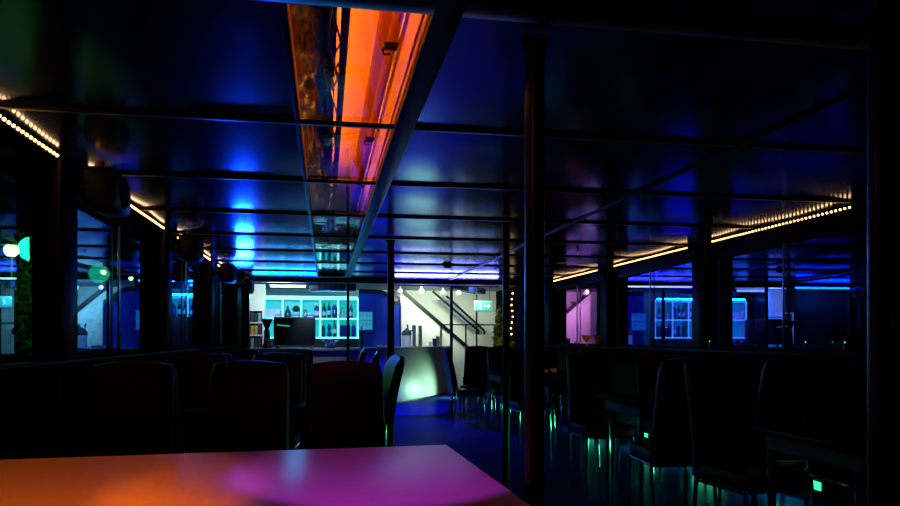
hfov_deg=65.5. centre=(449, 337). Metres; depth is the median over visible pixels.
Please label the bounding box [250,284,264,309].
wall
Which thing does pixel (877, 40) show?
column
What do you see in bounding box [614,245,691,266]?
led strip
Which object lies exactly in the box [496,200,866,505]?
wall
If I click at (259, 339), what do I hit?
book
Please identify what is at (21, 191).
window
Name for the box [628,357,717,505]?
dining chair
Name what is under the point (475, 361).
dining chair
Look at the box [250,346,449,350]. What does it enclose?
countertop
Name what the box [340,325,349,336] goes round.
storage box
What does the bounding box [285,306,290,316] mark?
bottle
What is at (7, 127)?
led strip
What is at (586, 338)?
goblet
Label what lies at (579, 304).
window
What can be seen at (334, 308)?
bottle
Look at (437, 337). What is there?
tumbler
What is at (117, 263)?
window
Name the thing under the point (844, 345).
bottle
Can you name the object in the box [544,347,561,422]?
dining chair
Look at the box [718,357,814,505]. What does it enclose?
dining chair
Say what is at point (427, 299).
wall
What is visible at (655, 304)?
window
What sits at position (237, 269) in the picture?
trim
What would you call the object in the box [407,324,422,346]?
tap
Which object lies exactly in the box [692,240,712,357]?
pillar
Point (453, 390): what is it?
dining chair
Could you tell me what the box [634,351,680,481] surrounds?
dining chair
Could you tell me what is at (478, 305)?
exit sign
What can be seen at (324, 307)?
bottle
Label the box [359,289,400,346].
wall
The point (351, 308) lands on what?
bottle
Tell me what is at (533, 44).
column
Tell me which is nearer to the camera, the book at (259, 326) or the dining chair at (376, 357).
the dining chair at (376, 357)
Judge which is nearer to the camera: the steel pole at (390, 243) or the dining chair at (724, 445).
the dining chair at (724, 445)
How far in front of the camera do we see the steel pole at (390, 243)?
6.64 m
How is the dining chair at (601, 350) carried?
on the floor
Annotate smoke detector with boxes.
[443,264,451,267]
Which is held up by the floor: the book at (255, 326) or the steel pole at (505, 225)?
the steel pole at (505, 225)
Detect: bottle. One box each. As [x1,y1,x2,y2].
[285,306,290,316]
[314,303,318,317]
[322,303,325,317]
[322,323,324,336]
[327,302,330,317]
[332,303,336,317]
[333,320,335,336]
[339,307,344,317]
[349,304,352,317]
[351,323,355,336]
[359,327,363,347]
[843,342,846,353]
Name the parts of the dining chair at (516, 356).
leg, backrest, leg, seat, leg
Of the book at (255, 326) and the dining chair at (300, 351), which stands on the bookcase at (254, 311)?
the book at (255, 326)
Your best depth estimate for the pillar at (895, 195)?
4.51 m
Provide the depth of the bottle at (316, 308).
14.80 m
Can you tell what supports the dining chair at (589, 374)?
on the floor
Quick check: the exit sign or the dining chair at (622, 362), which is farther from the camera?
the exit sign
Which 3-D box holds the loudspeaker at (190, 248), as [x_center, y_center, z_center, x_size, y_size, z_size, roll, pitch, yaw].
[-2.296,-0.792,6.101,0.263,0.245,0.360,0,0,-10]
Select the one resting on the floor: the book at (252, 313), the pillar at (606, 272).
the pillar at (606, 272)
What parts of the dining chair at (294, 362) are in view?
seat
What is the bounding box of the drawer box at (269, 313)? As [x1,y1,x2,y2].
[265,309,281,317]
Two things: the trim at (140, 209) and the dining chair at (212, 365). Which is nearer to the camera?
the dining chair at (212, 365)
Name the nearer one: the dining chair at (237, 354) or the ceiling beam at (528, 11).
the ceiling beam at (528, 11)
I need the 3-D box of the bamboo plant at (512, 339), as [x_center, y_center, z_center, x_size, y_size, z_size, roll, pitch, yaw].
[1.316,0.262,15.418,0.369,1.958,0.366,0,0,14]
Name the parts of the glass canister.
lid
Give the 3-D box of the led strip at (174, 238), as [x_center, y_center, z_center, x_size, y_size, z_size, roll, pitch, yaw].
[-2.685,-0.932,7.317,0.072,0.046,1.850,0,0,-10]
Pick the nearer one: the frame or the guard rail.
the frame
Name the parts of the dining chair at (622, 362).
leg, leg, leg, backrest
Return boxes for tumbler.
[432,338,436,345]
[436,336,439,345]
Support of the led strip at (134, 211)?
attached to the ceiling at (219, 57)
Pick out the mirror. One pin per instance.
(351, 64)
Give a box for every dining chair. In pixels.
[83,361,174,456]
[105,361,184,453]
[206,361,288,452]
[209,360,277,391]
[223,349,258,360]
[253,353,302,449]
[264,352,305,399]
[272,349,308,380]
[291,348,312,364]
[306,360,385,448]
[358,347,366,360]
[372,350,379,362]
[382,355,404,446]
[441,347,484,424]
[459,346,487,418]
[487,346,523,423]
[499,395,502,432]
[509,348,555,445]
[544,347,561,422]
[566,352,635,485]
[579,351,638,466]
[580,348,609,443]
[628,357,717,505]
[630,351,694,441]
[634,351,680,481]
[683,358,808,505]
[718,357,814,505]
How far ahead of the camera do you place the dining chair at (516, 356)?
8.42 m
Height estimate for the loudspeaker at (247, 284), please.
0.245 m
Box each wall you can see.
[0,129,240,459]
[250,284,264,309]
[265,289,495,346]
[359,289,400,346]
[396,288,485,387]
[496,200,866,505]
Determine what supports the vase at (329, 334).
on the shelf at (308, 302)
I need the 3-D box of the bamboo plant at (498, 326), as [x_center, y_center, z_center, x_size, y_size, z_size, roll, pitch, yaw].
[1.102,0.248,15.706,0.396,1.985,0.384,0,0,40]
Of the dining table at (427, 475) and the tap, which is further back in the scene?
the tap
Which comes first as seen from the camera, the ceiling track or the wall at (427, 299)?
the ceiling track
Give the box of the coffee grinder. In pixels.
[261,318,272,347]
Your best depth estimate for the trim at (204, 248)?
7.86 m
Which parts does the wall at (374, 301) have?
cornice, edge trim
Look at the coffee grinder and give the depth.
12.42 m
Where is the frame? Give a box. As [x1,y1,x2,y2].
[239,277,523,413]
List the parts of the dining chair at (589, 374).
leg, leg, backrest, seat frame, seat, leg, leg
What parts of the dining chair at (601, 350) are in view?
backrest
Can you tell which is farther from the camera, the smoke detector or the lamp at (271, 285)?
the lamp at (271, 285)
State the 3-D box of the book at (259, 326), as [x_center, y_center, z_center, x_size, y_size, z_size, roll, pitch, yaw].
[-3.513,-0.152,12.944,0.056,0.182,0.120,0,0,-10]
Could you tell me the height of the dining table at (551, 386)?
0.770 m
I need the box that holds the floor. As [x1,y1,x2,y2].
[201,394,833,505]
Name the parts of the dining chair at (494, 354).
leg, seat, leg, backrest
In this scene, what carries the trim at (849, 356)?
attached to the wall at (836, 495)
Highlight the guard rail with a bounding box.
[440,311,494,348]
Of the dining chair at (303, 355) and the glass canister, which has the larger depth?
the glass canister
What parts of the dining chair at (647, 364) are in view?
leg, seat, backrest, leg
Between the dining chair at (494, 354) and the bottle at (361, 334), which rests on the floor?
the dining chair at (494, 354)
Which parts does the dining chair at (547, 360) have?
backrest, leg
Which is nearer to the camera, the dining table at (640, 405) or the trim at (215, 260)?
the dining table at (640, 405)
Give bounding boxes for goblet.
[581,335,591,345]
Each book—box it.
[251,312,253,321]
[251,338,253,347]
[254,313,257,321]
[254,325,257,334]
[254,339,257,347]
[258,313,261,321]
[258,325,261,334]
[258,338,261,347]
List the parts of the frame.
post, post, post, post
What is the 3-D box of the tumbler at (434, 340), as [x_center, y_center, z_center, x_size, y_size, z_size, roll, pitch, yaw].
[-0.343,0.095,15.582,0.100,0.170,0.098,0,0,-10]
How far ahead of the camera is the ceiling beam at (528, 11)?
2.07 m
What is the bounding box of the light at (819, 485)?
[813,478,825,493]
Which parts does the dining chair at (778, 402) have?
leg, backrest, seat frame, leg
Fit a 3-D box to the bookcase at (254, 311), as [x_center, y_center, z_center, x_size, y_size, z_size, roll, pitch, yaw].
[-3.585,0.360,12.972,0.272,1.760,0.220,0,0,-10]
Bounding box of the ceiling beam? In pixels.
[345,0,468,278]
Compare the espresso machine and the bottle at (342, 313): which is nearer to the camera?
the espresso machine
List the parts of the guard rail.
post, post, rail, post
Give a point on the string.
(512, 286)
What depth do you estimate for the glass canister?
14.12 m
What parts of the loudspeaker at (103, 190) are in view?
knob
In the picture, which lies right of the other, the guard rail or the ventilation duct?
the guard rail
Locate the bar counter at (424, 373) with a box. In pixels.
[250,346,449,403]
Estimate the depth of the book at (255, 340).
12.88 m
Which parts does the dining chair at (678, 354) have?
backrest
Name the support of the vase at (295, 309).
on the shelf at (308, 302)
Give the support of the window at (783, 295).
in the wall at (836, 495)
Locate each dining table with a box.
[0,445,530,505]
[485,370,566,431]
[544,379,629,456]
[597,394,785,505]
[752,423,899,505]
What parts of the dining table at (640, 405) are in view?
leg, leg, leg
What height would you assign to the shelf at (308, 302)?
2.122 m
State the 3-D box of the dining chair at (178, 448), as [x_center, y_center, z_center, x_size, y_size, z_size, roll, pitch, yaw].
[-1.770,0.684,4.110,0.456,1.117,0.573,0,0,-10]
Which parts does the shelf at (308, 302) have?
backlit panel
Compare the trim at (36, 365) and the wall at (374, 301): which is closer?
the trim at (36, 365)
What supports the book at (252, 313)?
on the bookcase at (254, 311)
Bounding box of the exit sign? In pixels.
[474,287,492,310]
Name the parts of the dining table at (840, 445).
leg, leg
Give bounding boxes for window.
[0,156,43,362]
[78,200,155,356]
[172,252,203,349]
[215,276,230,345]
[554,280,599,345]
[613,260,691,348]
[712,223,866,353]
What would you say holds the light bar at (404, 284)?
attached to the frame
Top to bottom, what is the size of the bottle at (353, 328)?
0.301 m
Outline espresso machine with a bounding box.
[274,315,315,347]
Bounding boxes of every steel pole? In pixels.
[386,239,395,446]
[502,222,511,491]
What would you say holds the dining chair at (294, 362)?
on the floor
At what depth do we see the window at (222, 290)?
9.91 m
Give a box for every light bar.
[254,279,319,284]
[394,281,498,286]
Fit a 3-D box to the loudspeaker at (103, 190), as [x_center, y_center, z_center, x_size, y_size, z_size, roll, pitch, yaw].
[-1.876,-0.792,3.749,0.263,0.245,0.360,0,0,-10]
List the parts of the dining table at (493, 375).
leg, leg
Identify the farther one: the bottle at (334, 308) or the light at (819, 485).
the bottle at (334, 308)
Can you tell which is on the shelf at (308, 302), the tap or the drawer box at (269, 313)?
the drawer box at (269, 313)
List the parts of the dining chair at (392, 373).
leg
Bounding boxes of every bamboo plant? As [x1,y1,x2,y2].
[492,306,502,345]
[502,307,517,348]
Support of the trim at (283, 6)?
attached to the ceiling at (219, 57)
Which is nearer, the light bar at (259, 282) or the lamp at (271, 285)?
the light bar at (259, 282)
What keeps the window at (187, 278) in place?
in the wall at (21, 394)
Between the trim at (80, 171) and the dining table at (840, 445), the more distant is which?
the trim at (80, 171)
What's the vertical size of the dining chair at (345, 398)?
1.117 m
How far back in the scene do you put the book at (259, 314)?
12.89 m
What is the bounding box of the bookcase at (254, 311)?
[250,310,264,347]
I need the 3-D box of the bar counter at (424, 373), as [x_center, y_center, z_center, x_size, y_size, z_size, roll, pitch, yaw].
[-1.517,0.710,13.665,1.557,1.060,5.070,0,0,44]
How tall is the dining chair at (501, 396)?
1.117 m
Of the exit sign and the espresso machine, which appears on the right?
the exit sign
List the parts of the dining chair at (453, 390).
leg, backrest, leg, seat frame, seat, leg, leg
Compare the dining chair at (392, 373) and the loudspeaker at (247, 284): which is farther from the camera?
the loudspeaker at (247, 284)
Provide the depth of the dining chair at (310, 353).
8.46 m
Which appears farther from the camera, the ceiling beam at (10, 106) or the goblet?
the goblet
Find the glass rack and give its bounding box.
[359,312,372,329]
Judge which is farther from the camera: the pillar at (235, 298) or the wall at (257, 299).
the wall at (257, 299)
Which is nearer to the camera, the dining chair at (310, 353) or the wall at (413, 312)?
the dining chair at (310, 353)
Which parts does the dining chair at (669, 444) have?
leg, seat, leg, seat frame, backrest, leg, leg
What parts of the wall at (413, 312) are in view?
spandrel panel, handrail, balustrade panel, handrail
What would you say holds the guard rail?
on the floor
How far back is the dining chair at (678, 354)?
6.77 m
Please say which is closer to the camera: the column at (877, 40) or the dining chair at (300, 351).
the column at (877, 40)
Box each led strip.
[0,115,58,158]
[78,171,163,229]
[172,234,210,260]
[554,269,599,281]
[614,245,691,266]
[712,203,859,242]
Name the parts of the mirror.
clear panel, clear panel, clear panel, clear panel, dark rail, clear panel, brown rail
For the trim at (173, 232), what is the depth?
6.70 m
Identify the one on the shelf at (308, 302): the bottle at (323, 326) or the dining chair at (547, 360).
the bottle at (323, 326)
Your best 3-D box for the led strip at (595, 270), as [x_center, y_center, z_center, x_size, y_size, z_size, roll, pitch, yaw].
[1.864,-0.932,10.415,0.072,0.046,1.850,0,0,-10]
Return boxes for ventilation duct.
[309,283,355,291]
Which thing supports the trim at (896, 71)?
attached to the ceiling at (219, 57)
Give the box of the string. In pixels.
[510,286,512,334]
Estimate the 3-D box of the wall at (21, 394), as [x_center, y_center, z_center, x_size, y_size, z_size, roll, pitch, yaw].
[-2.685,-0.035,6.707,0.170,2.750,19.950,0,0,-10]
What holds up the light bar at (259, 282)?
attached to the frame
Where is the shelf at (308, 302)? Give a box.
[265,296,358,347]
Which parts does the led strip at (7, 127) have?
plate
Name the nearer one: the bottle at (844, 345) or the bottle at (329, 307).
the bottle at (844, 345)
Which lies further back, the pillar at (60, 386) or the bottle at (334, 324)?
the bottle at (334, 324)
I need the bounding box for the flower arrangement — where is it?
[322,338,337,347]
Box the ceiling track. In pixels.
[424,284,485,293]
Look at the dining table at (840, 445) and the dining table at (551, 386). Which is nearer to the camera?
the dining table at (840, 445)
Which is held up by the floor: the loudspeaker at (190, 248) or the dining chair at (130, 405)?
the dining chair at (130, 405)
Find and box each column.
[521,33,547,505]
[863,26,894,505]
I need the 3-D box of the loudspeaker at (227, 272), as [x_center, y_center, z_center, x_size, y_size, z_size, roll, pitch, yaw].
[-2.716,-0.792,8.454,0.263,0.245,0.360,0,0,-10]
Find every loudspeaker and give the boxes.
[70,161,130,216]
[170,231,203,262]
[213,261,236,282]
[235,276,253,293]
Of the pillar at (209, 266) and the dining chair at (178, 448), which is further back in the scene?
the pillar at (209, 266)
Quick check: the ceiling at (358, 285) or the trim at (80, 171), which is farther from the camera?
the ceiling at (358, 285)
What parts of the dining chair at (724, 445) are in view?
leg, backrest, leg, seat frame, seat, leg, leg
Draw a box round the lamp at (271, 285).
[268,284,306,287]
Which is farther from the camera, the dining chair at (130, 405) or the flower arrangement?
the flower arrangement
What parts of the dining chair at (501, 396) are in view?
leg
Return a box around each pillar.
[43,152,77,457]
[155,226,171,363]
[204,258,214,351]
[231,276,238,348]
[545,280,553,412]
[600,265,612,351]
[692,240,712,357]
[890,190,899,505]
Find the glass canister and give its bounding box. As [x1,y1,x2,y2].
[402,328,411,346]
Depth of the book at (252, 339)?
12.86 m
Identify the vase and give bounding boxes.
[292,306,299,316]
[327,324,331,336]
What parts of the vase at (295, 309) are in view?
white pot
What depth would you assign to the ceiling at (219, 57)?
3.06 m
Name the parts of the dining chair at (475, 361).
leg, leg, seat, backrest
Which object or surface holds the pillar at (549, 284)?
on the floor
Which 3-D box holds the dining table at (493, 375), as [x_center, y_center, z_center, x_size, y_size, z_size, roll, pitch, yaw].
[1.201,0.855,9.661,1.300,0.770,0.760,0,0,-10]
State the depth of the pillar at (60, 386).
3.57 m
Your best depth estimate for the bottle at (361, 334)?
12.83 m
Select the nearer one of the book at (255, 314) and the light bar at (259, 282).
the light bar at (259, 282)
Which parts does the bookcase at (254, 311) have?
panel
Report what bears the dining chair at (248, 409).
on the floor
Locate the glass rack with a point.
(365, 320)
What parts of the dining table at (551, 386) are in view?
leg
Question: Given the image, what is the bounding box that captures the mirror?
[287,3,428,277]
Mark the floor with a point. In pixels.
(422, 422)
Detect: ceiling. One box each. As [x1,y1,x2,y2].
[0,0,899,280]
[265,276,513,291]
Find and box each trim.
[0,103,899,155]
[0,345,240,374]
[78,170,864,203]
[137,208,759,228]
[172,231,689,246]
[204,248,640,258]
[215,260,599,268]
[237,269,571,275]
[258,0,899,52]
[279,2,317,277]
[448,66,899,280]
[544,345,899,361]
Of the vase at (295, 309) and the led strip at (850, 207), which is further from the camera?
the vase at (295, 309)

